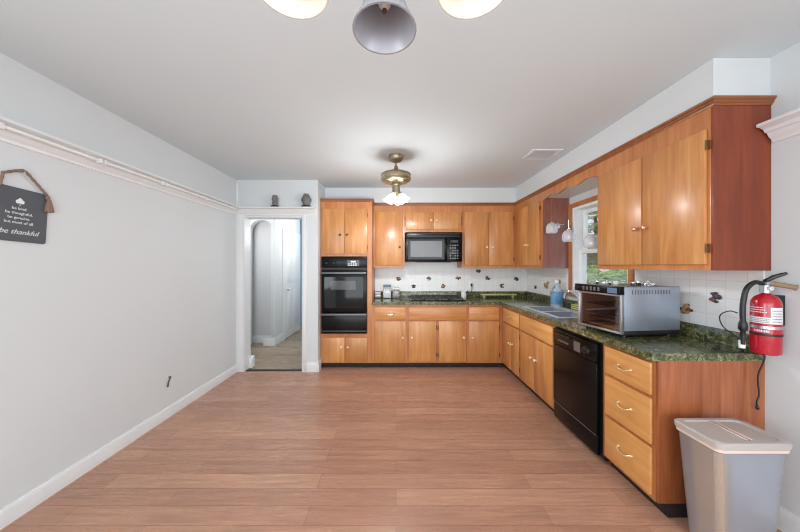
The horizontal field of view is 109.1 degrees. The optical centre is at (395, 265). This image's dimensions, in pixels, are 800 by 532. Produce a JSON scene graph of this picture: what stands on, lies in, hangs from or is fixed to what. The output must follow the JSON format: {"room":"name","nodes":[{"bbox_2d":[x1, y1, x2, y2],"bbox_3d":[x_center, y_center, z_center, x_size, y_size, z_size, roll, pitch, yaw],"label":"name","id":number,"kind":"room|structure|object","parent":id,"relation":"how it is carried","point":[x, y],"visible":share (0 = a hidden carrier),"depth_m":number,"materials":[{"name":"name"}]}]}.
{"room":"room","nodes":[
{"label":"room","id":0,"kind":"room"},
{"bbox_2d":[0,53,299,508],"bbox_3d":[-2.181,0.130,1.960,0.138,2.540,8.720,0,0,0],"label":"wall","id":1,"kind":"structure","parent":0,"point":[131,287],"depth_m":2.03,"materials":[{"name":"paint"}]},
{"bbox_2d":[0,365,236,529],"bbox_3d":[-2.104,1.350,0.688,0.016,0.100,6.175,0,0,0],"label":"baseboard","id":2,"kind":"structure","parent":1,"relation":"attached to","point":[22,505],"depth_m":1.99,"materials":[{"name":"white paint"}]},
{"bbox_2d":[0,116,315,215],"bbox_3d":[-1.589,-0.717,0.688,1.047,0.098,6.175,0,0,0],"label":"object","id":3,"kind":"object","parent":1,"relation":"attached to","point":[7,136],"visible":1,"depth_m":2.10,"materials":[{"name":"white paint"}]},
{"bbox_2d":[0,122,102,163],"bbox_3d":[-2.040,-0.724,1.715,0.026,0.032,0.522,0,0,0],"label":"tube","id":4,"kind":"object","parent":3,"relation":"attached to","point":[2,125],"visible":1,"depth_m":1.67,"materials":[{"name":"white plastic"}]},
{"bbox_2d":[102,160,164,184],"bbox_3d":[-2.040,-0.724,2.245,0.026,0.032,0.522,0,0,0],"label":"tube","id":5,"kind":"object","parent":3,"relation":"attached to","point":[105,162],"visible":0.95,"depth_m":2.19,"materials":[{"name":"white plastic"}]},
{"bbox_2d":[163,182,205,198],"bbox_3d":[-2.040,-0.724,2.775,0.026,0.032,0.522,0,0,0],"label":"tube","id":6,"kind":"object","parent":3,"relation":"attached to","point":[166,183],"visible":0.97,"depth_m":2.73,"materials":[{"name":"white plastic"}]},
{"bbox_2d":[204,197,233,209],"bbox_3d":[-2.040,-0.724,3.310,0.026,0.032,0.532,0,0,0],"label":"tube","id":7,"kind":"object","parent":3,"relation":"attached to","point":[207,198],"visible":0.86,"depth_m":3.28,"materials":[{"name":"white plastic"}]},
{"bbox_2d":[271,195,278,206],"bbox_3d":[-1.581,-0.847,3.725,0.104,0.160,0.104,0,0,0],"label":"figurine","id":8,"kind":"object","parent":3,"relation":"on","point":[274,197],"visible":0.98,"depth_m":3.70,"materials":[{"name":"grey stone"}]},
{"bbox_2d":[301,193,310,206],"bbox_3d":[-1.172,-0.856,3.725,0.130,0.179,0.130,0,0,0],"label":"figurine","id":9,"kind":"object","parent":3,"relation":"on","point":[306,200],"visible":0.97,"depth_m":3.68,"materials":[{"name":"black plastic"}]},
{"bbox_2d":[235,183,238,205],"bbox_3d":[-2.094,-0.928,3.757,0.034,0.323,0.034,0,0,0],"label":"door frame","id":10,"kind":"structure","parent":1,"relation":"attached to","point":[236,184],"depth_m":3.74,"materials":[{"name":"white paint"}]},
{"bbox_2d":[249,355,254,367],"bbox_3d":[-1.992,1.320,3.935,0.055,0.160,0.080,0,0,0],"label":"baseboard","id":11,"kind":"structure","parent":1,"relation":"attached to","point":[252,357],"depth_m":3.90,"materials":[{"name":"white paint"}]},
{"bbox_2d":[263,333,282,345],"bbox_3d":[-2.217,1.327,5.167,0.206,0.145,0.367,0,0,0],"label":"baseboard","id":12,"kind":"structure","parent":1,"relation":"attached to","point":[266,341],"depth_m":4.99,"materials":[{"name":"white paint"}]},
{"bbox_2d":[245,369,301,370],"bbox_3d":[-1.627,1.397,3.820,0.785,0.006,0.060,0,0,0],"label":"trim","id":13,"kind":"structure","parent":1,"relation":"attached to","point":[247,369],"depth_m":3.80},
{"bbox_2d":[282,229,299,339],"bbox_3d":[-2.123,0.350,5.820,0.016,2.100,0.960,0,0,0],"label":"door frame","id":14,"kind":"structure","parent":1,"relation":"in","point":[284,231],"depth_m":5.41,"materials":[{"name":"white paint"}]},
{"bbox_2d":[285,233,298,338],"bbox_3d":[-2.087,0.380,5.820,0.091,2.020,0.800,0,0,0],"label":"door","id":15,"kind":"structure","parent":1,"relation":"in","point":[291,241],"depth_m":5.75,"materials":[{"name":"white paint"}]},
{"bbox_3d":[-2.097,-0.526,1.600,0.030,0.008,0.006,0,0,0],"label":"nail","id":16,"kind":"object","parent":1,"relation":"attached to","visible":0},
{"bbox_2d":[0,169,54,243],"bbox_3d":[-2.091,-0.338,1.606,0.044,0.415,0.268,0,0,0],"label":"wall sign","id":17,"kind":"object","parent":16,"relation":"hanging from","point":[23,213],"visible":1,"depth_m":1.61,"materials":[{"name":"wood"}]},
{"bbox_2d":[252,221,270,334],"bbox_3d":[-2.825,0.150,5.260,1.150,2.500,0.080,0,0,0],"label":"wall","id":18,"kind":"structure","parent":0,"point":[261,233],"depth_m":5.22,"materials":[{"name":"grey paint"}]},
{"bbox_2d":[252,335,270,342],"bbox_3d":[-2.775,1.335,5.211,1.050,0.130,0.016,0,0,0],"label":"baseboard","id":19,"kind":"structure","parent":18,"relation":"attached to","point":[255,338],"depth_m":5.20,"materials":[{"name":"white paint"}]},
{"bbox_2d":[251,219,276,343],"bbox_3d":[-2.765,0.150,5.060,1.270,2.500,0.120,0,0,0],"label":"wall","id":20,"kind":"structure","parent":0,"point":[273,222],"depth_m":5.04,"materials":[{"name":"paint"}]},
{"bbox_2d":[237,180,320,361],"bbox_3d":[-1.573,0.130,3.855,1.077,2.540,0.160,0,0,0],"label":"wall","id":21,"kind":"structure","parent":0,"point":[252,193],"depth_m":3.77,"materials":[{"name":"paint"}]},
{"bbox_2d":[236,215,306,371],"bbox_3d":[-1.645,0.365,3.848,0.931,2.070,0.177,0,0,0],"label":"door frame","id":22,"kind":"structure","parent":21,"relation":"attached to","point":[243,224],"depth_m":3.76,"materials":[{"name":"white paint"}]},
{"bbox_2d":[306,359,320,371],"bbox_3d":[-1.105,1.337,3.824,0.171,0.125,0.129,0,0,0],"label":"baseboard","id":23,"kind":"structure","parent":21,"relation":"attached to","point":[311,366],"depth_m":3.76,"materials":[{"name":"white paint"}]},
{"bbox_2d":[300,219,301,324],"bbox_3d":[-2.217,0.150,6.760,2.365,2.500,0.080,0,0,0],"label":"wall","id":24,"kind":"structure","parent":0,"point":[300,219],"depth_m":6.72,"materials":[{"name":"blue paint"}]},
{"bbox_2d":[321,187,324,366],"bbox_3d":[-1.065,0.131,4.192,0.059,2.539,0.513,0,0,0],"label":"wall","id":25,"kind":"structure","parent":0,"point":[322,189],"depth_m":4.02,"materials":[{"name":"paint"}]},
{"bbox_2d":[0,325,781,531],"bbox_3d":[-0.600,1.450,2.200,5.600,0.100,9.200,0,0,0],"label":"floor","id":26,"kind":"structure","parent":0,"point":[330,449],"depth_m":1.99,"materials":[{"name":"red wood"}]},
{"bbox_2d":[320,198,374,366],"bbox_3d":[-0.668,0.241,4.145,0.726,2.317,0.606,0,0,0],"label":"tall cabinet","id":27,"kind":"object","parent":26,"relation":"on","point":[346,223],"visible":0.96,"depth_m":3.88,"materials":[{"name":"brown wood"}]},
{"bbox_2d":[321,257,366,333],"bbox_3d":[-0.705,0.395,4.122,0.618,1.050,0.595,0,0,0],"label":"wall oven","id":28,"kind":"object","parent":27,"relation":"in","point":[343,279],"visible":1,"depth_m":3.86,"materials":[{"name":"black metal"}]},
{"bbox_2d":[372,305,406,366],"bbox_3d":[-0.088,0.964,4.145,0.480,0.872,0.606,0,0,0],"label":"base cabinet","id":29,"kind":"object","parent":26,"relation":"on","point":[389,322],"visible":0.99,"depth_m":3.88,"materials":[{"name":"brown wood"}]},
{"bbox_2d":[407,305,466,366],"bbox_3d":[0.563,0.964,4.145,0.819,0.872,0.606,0,0,0],"label":"base cabinet","id":30,"kind":"object","parent":26,"relation":"on","point":[436,334],"visible":0.95,"depth_m":3.88,"materials":[{"name":"brown wood"}]},
{"bbox_2d":[466,305,502,366],"bbox_3d":[1.214,0.964,4.145,0.482,0.872,0.606,0,0,0],"label":"base cabinet","id":31,"kind":"object","parent":26,"relation":"on","point":[484,322],"visible":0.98,"depth_m":3.88,"materials":[{"name":"brown wood"}]},
{"bbox_2d":[501,306,524,384],"bbox_3d":[1.716,0.964,3.893,0.622,0.872,1.107,0,0,0],"label":"base cabinet","id":32,"kind":"object","parent":26,"relation":"on","point":[511,318],"visible":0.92,"depth_m":3.56,"materials":[{"name":"brown wood"}]},
{"bbox_2d":[372,291,763,360],"bbox_3d":[0.860,0.461,3.014,2.377,0.132,2.868,0,0,0],"label":"countertop","id":33,"kind":"structure","parent":32,"relation":"on","point":[695,342],"depth_m":1.93,"materials":[{"name":"green stone"}]},
{"bbox_2d":[375,292,380,296],"bbox_3d":[-0.275,0.441,4.330,0.090,0.087,0.090,0,0,0],"label":"storage jar","id":34,"kind":"object","parent":33,"relation":"on","point":[377,294],"visible":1,"depth_m":4.29,"materials":[{"name":"white plastic"}]},
{"bbox_2d":[383,285,390,297],"bbox_3d":[-0.135,0.386,4.330,0.124,0.197,0.124,0,0,0],"label":"storage jar","id":35,"kind":"object","parent":33,"relation":"on","point":[386,293],"visible":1,"depth_m":4.27,"materials":[{"name":"white plastic"}]},
{"bbox_2d":[392,288,399,297],"bbox_3d":[0.000,0.408,4.330,0.108,0.152,0.108,0,0,0],"label":"storage jar","id":36,"kind":"object","parent":33,"relation":"on","point":[395,291],"visible":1,"depth_m":4.28,"materials":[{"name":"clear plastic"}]},
{"bbox_2d":[408,295,465,300],"bbox_3d":[0.580,0.467,4.173,0.780,0.036,0.455,0,0,0],"label":"gas cooktop","id":37,"kind":"object","parent":33,"relation":"in","point":[421,298],"visible":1,"depth_m":4.02,"materials":[{"name":"black metal"}]},
{"bbox_2d":[461,291,467,297],"bbox_3d":[1.027,0.424,4.288,0.098,0.120,0.107,0,0,0],"label":"utensil cup","id":38,"kind":"object","parent":33,"relation":"on","point":[463,293],"visible":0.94,"depth_m":4.26,"materials":[{"name":"white ceramic"}]},
{"bbox_2d":[480,294,516,297],"bbox_3d":[1.576,0.457,4.385,0.538,0.054,0.080,0,0,0],"label":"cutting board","id":39,"kind":"object","parent":33,"relation":"on","point":[512,295],"visible":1,"depth_m":4.35,"materials":[{"name":"beige wood"}]},
{"bbox_2d":[523,306,577,317],"bbox_3d":[1.715,0.561,3.005,0.436,0.167,0.726,0,0,0],"label":"sink","id":40,"kind":"object","parent":33,"relation":"in","point":[557,312],"visible":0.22,"depth_m":2.99,"materials":[{"name":"metal"}]},
{"bbox_2d":[550,280,562,306],"bbox_3d":[1.925,0.326,3.420,0.146,0.316,0.140,0,0,22],"label":"detergent jug","id":41,"kind":"object","parent":33,"relation":"on","point":[556,291],"visible":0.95,"depth_m":3.37,"materials":[{"name":"blue plastic"}]},
{"bbox_2d":[563,290,577,297],"bbox_3d":[1.845,0.360,2.803,0.131,0.235,0.366,0,0,-18],"label":"faucet","id":42,"kind":"object","parent":33,"relation":"on","point":[566,291],"visible":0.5,"depth_m":2.89,"materials":[{"name":"silver metal"}]},
{"bbox_2d":[575,283,679,336],"bbox_3d":[1.692,0.312,2.121,0.478,0.345,0.395,0,0,-8],"label":"toaster oven","id":43,"kind":"object","parent":33,"relation":"on","point":[623,309],"visible":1,"depth_m":1.95,"materials":[{"name":"metal"}]},
{"bbox_2d":[583,293,619,329],"bbox_3d":[1.718,0.295,2.120,0.450,0.286,0.410,0,0,0],"label":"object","id":44,"kind":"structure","parent":43,"relation":"in","point":[601,311],"depth_m":2.27,"materials":[{"name":"glass"}]},
{"bbox_2d":[588,314,619,322],"bbox_3d":[1.720,0.392,2.120,0.362,0.015,0.320,0,0,-8],"label":"tray","id":45,"kind":"object","parent":43,"relation":"on","point":[590,316],"depth_m":2.17,"materials":[{"name":"brown metal"}]},
{"bbox_2d":[632,290,669,294],"bbox_3d":[1.727,0.177,1.929,0.295,0.028,0.002,0,0,-8],"label":"vent","id":46,"kind":"object","parent":43,"relation":"attached to","point":[634,292],"depth_m":1.93,"materials":[{"name":"grey metal"}]},
{"bbox_2d":[719,310,743,351],"bbox_3d":[1.991,0.374,1.660,0.093,0.216,0.125,0,0,0],"label":"phone cord","id":47,"kind":"object","parent":33,"relation":"on","point":[729,310],"visible":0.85,"depth_m":1.70,"materials":[{"name":"black plastic"}]},
{"bbox_2d":[713,344,765,409],"bbox_3d":[1.914,0.632,1.643,0.161,0.316,0.218,0,0,0],"label":"power cord","id":48,"kind":"object","parent":33,"relation":"hanging from","point":[757,407],"visible":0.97,"depth_m":1.56,"materials":[{"name":"black plastic"}]},
{"bbox_3d":[1.980,0.458,3.120,0.077,0.053,0.202,0,0,0],"label":"sink caddy","id":49,"kind":"object","parent":33,"relation":"on","visible":0},
{"bbox_2d":[571,304,577,309],"bbox_3d":[1.979,0.450,3.115,0.060,0.056,0.130,0,0,0],"label":"sponge","id":50,"kind":"object","parent":49,"relation":"in","point":[575,305],"visible":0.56,"depth_m":3.12,"materials":[{"name":"yellow"}]},
{"bbox_2d":[519,312,556,411],"bbox_3d":[1.716,0.964,2.975,0.622,0.872,0.724,0,0,0],"label":"base cabinet","id":51,"kind":"object","parent":26,"relation":"on","point":[536,369],"visible":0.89,"depth_m":2.90,"materials":[{"name":"brown wood"}]},
{"bbox_2d":[553,326,609,460],"bbox_3d":[1.717,0.966,2.307,0.626,0.868,0.602,0,0,0],"label":"dishwasher","id":52,"kind":"object","parent":26,"relation":"on","point":[578,359],"visible":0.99,"depth_m":2.21,"materials":[{"name":"black plastic"}]},
{"bbox_2d":[604,344,764,517],"bbox_3d":[1.728,0.964,1.792,0.640,0.872,0.417,0,0,0],"label":"base cabinet","id":53,"kind":"object","parent":26,"relation":"on","point":[643,398],"visible":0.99,"depth_m":1.58,"materials":[{"name":"brown wood"}]},
{"bbox_2d":[674,418,792,531],"bbox_3d":[1.635,1.101,1.400,0.354,0.595,0.228,0,0,0],"label":"trash bin","id":54,"kind":"object","parent":26,"relation":"on","point":[736,462],"visible":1,"depth_m":1.32,"materials":[{"name":"white plastic"}]},
{"bbox_2d":[0,0,799,187],"bbox_3d":[-0.006,-1.190,1.075,4.412,0.100,6.950,0,0,0],"label":"ceiling","id":55,"kind":"structure","parent":0,"point":[249,90],"depth_m":1.68,"materials":[{"name":"paint"}]},
{"bbox_2d":[262,0,503,54],"bbox_3d":[-0.026,-0.838,0.446,0.499,0.604,0.554,0,0,0],"label":"chandelier","id":56,"kind":"object","parent":55,"relation":"hanging from","point":[385,27],"visible":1,"depth_m":0.64,"materials":[{"name":"white glass"}]},
{"bbox_2d":[381,153,410,205],"bbox_3d":[0.000,-0.887,2.940,0.314,0.505,0.314,0,0,0],"label":"ceiling light","id":57,"kind":"object","parent":55,"relation":"hanging from","point":[395,177],"visible":1,"depth_m":2.88,"materials":[{"name":"gold metal"}]},
{"bbox_2d":[522,149,563,159],"bbox_3d":[1.482,-1.134,2.900,0.295,0.012,0.260,0,0,0],"label":"ceiling vent","id":58,"kind":"object","parent":55,"relation":"in","point":[535,154],"visible":1,"depth_m":2.90,"materials":[{"name":"white metal"}]},
{"bbox_2d":[325,58,770,202],"bbox_3d":[0.507,-1.028,3.005,3.085,0.221,2.890,0,0,0],"label":"soffit","id":59,"kind":"structure","parent":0,"point":[717,76],"depth_m":2.12,"materials":[{"name":"paint"}]},
{"bbox_2d":[543,164,597,200],"bbox_3d":[1.743,-0.845,2.905,0.018,0.145,0.921,0,0,0],"label":"valance","id":60,"kind":"object","parent":59,"relation":"attached to","point":[579,178],"visible":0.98,"depth_m":2.80,"materials":[{"name":"brown wood"}]},
{"bbox_2d":[374,95,776,205],"bbox_3d":[0.861,-0.896,2.837,2.374,0.041,2.612,0,0,0],"label":"crown molding","id":61,"kind":"structure","parent":59,"relation":"attached to","point":[716,100],"depth_m":1.90,"materials":[{"name":"brown wood"}]},
{"bbox_2d":[569,42,799,517],"bbox_3d":[2.125,0.130,1.075,0.150,2.540,6.950,0,0,0],"label":"wall","id":62,"kind":"structure","parent":0,"point":[782,373],"depth_m":1.49,"materials":[{"name":"paint"}]},
{"bbox_2d":[515,192,568,267],"bbox_3d":[1.865,-0.446,3.888,0.367,0.942,1.118,0,0,0],"label":"upper cabinet","id":63,"kind":"object","parent":62,"relation":"attached to","point":[538,244],"depth_m":3.39,"materials":[{"name":"brown wood"}]},
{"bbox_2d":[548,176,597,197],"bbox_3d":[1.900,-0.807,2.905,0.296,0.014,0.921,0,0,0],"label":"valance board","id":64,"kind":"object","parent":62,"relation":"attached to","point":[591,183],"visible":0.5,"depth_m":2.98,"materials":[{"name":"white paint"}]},
{"bbox_2d":[567,195,633,296],"bbox_3d":[2.102,-0.188,2.908,0.194,1.065,0.915,0,0,0],"label":"window","id":65,"kind":"structure","parent":62,"relation":"in","point":[581,209],"depth_m":3.28,"materials":[{"name":"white wood"}]},
{"bbox_2d":[527,268,764,333],"bbox_3d":[2.045,0.210,3.011,0.008,0.368,2.857,0,0,0],"label":"tiled wall","id":66,"kind":"structure","parent":62,"relation":"attached to","point":[696,286],"depth_m":1.90,"materials":[{"name":"white tile"}]},
{"bbox_2d":[680,304,692,313],"bbox_3d":[2.034,0.300,2.002,0.012,0.075,0.099,0,0,0],"label":"decal","id":67,"kind":"object","parent":66,"relation":"attached to","point":[685,309],"visible":1,"depth_m":1.99,"materials":[{"name":"multicoloured ceramic"}]},
{"bbox_2d":[709,292,721,302],"bbox_3d":[2.034,0.201,1.819,0.012,0.072,0.076,0,0,0],"label":"decal","id":68,"kind":"object","parent":66,"relation":"attached to","point":[715,295],"visible":1,"depth_m":1.81,"materials":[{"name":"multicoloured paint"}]},
{"bbox_2d":[598,106,770,270],"bbox_3d":[1.865,-0.446,1.999,0.367,0.942,0.886,0,0,0],"label":"upper cabinet","id":69,"kind":"object","parent":62,"relation":"attached to","point":[694,194],"visible":0.98,"depth_m":1.65,"materials":[{"name":"brown wood"}]},
{"bbox_2d":[738,272,798,355],"bbox_3d":[1.949,0.248,1.523,0.215,0.434,0.139,0,0,26],"label":"fire extinguisher","id":70,"kind":"object","parent":62,"relation":"attached to","point":[766,309],"visible":1,"depth_m":1.49,"materials":[{"name":"red metal"}]},
{"bbox_2d":[756,108,799,142],"bbox_3d":[2.002,-0.717,-0.427,0.097,0.098,3.945,0,0,0],"label":"rail","id":71,"kind":"object","parent":62,"relation":"attached to","point":[787,125],"visible":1,"depth_m":1.47,"materials":[{"name":"white paint"}]},
{"bbox_2d":[773,503,799,531],"bbox_3d":[2.042,1.340,-0.408,0.016,0.120,3.983,0,0,0],"label":"baseboard","id":72,"kind":"structure","parent":62,"relation":"attached to","point":[787,521],"depth_m":1.49,"materials":[{"name":"white paint"}]},
{"bbox_3d":[0.568,0.130,4.500,3.264,2.540,0.100,0,0,0],"label":"wall","id":73,"kind":"structure","parent":0,"visible":0},
{"bbox_2d":[405,206,461,233],"bbox_3d":[0.543,-0.702,4.270,0.834,0.431,0.357,0,0,0],"label":"upper cabinet","id":74,"kind":"object","parent":73,"relation":"attached to","point":[417,218],"visible":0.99,"depth_m":4.12,"materials":[{"name":"brown wood"}]},
{"bbox_2d":[405,232,461,261],"bbox_3d":[0.542,-0.269,4.223,0.800,0.430,0.429,0,0,0],"label":"microwave oven","id":75,"kind":"object","parent":74,"relation":"attached to","point":[419,246],"visible":1,"depth_m":4.05,"materials":[{"name":"black plastic"}]},
{"bbox_2d":[375,262,526,290],"bbox_3d":[0.857,0.162,4.445,2.365,0.464,0.008,0,0,0],"label":"tiled wall","id":76,"kind":"structure","parent":73,"relation":"attached to","point":[383,276],"depth_m":4.44,"materials":[{"name":"white tile"}]},
{"bbox_2d":[373,206,404,267],"bbox_3d":[-0.101,-0.446,4.270,0.453,0.942,0.357,0,0,0],"label":"upper cabinet","id":77,"kind":"object","parent":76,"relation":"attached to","point":[388,221],"visible":0.98,"depth_m":4.12,"materials":[{"name":"brown wood"}]},
{"bbox_2d":[469,281,472,288],"bbox_3d":[1.170,0.297,4.423,0.070,0.115,0.036,0,0,0],"label":"wall outlet","id":78,"kind":"object","parent":76,"relation":"attached to","point":[470,282],"visible":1,"depth_m":4.43,"materials":[{"name":"white plastic"}]},
{"bbox_2d":[457,206,514,267],"bbox_3d":[1.345,-0.446,4.270,0.774,0.942,0.357,0,0,0],"label":"upper cabinet","id":79,"kind":"object","parent":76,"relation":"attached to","point":[488,232],"visible":1,"depth_m":4.12,"materials":[{"name":"brown wood"}]},
{"label":"outside","id":80,"kind":"structure","parent":0,"visible":0},
{"bbox_3d":[9.100,1.650,7.500,13.800,0.100,21.000,0,0,0],"label":"ground","id":81,"kind":"structure","parent":80,"visible":0},
{"bbox_2d":[587,211,601,277],"bbox_3d":[6.063,-0.872,8.743,3.708,4.952,4.239,0,0,0],"label":"tree","id":82,"kind":"object","parent":81,"relation":"on","point":[592,258],"visible":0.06,"depth_m":7.89,"materials":[{"name":"green plant"}]},
{"bbox_2d":[587,264,626,283],"bbox_3d":[4.620,0.708,6.418,2.035,1.795,2.406,0,0,12],"label":"shrub","id":83,"kind":"object","parent":81,"relation":"on","point":[592,271],"visible":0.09,"depth_m":6.00,"materials":[{"name":"green plant"}]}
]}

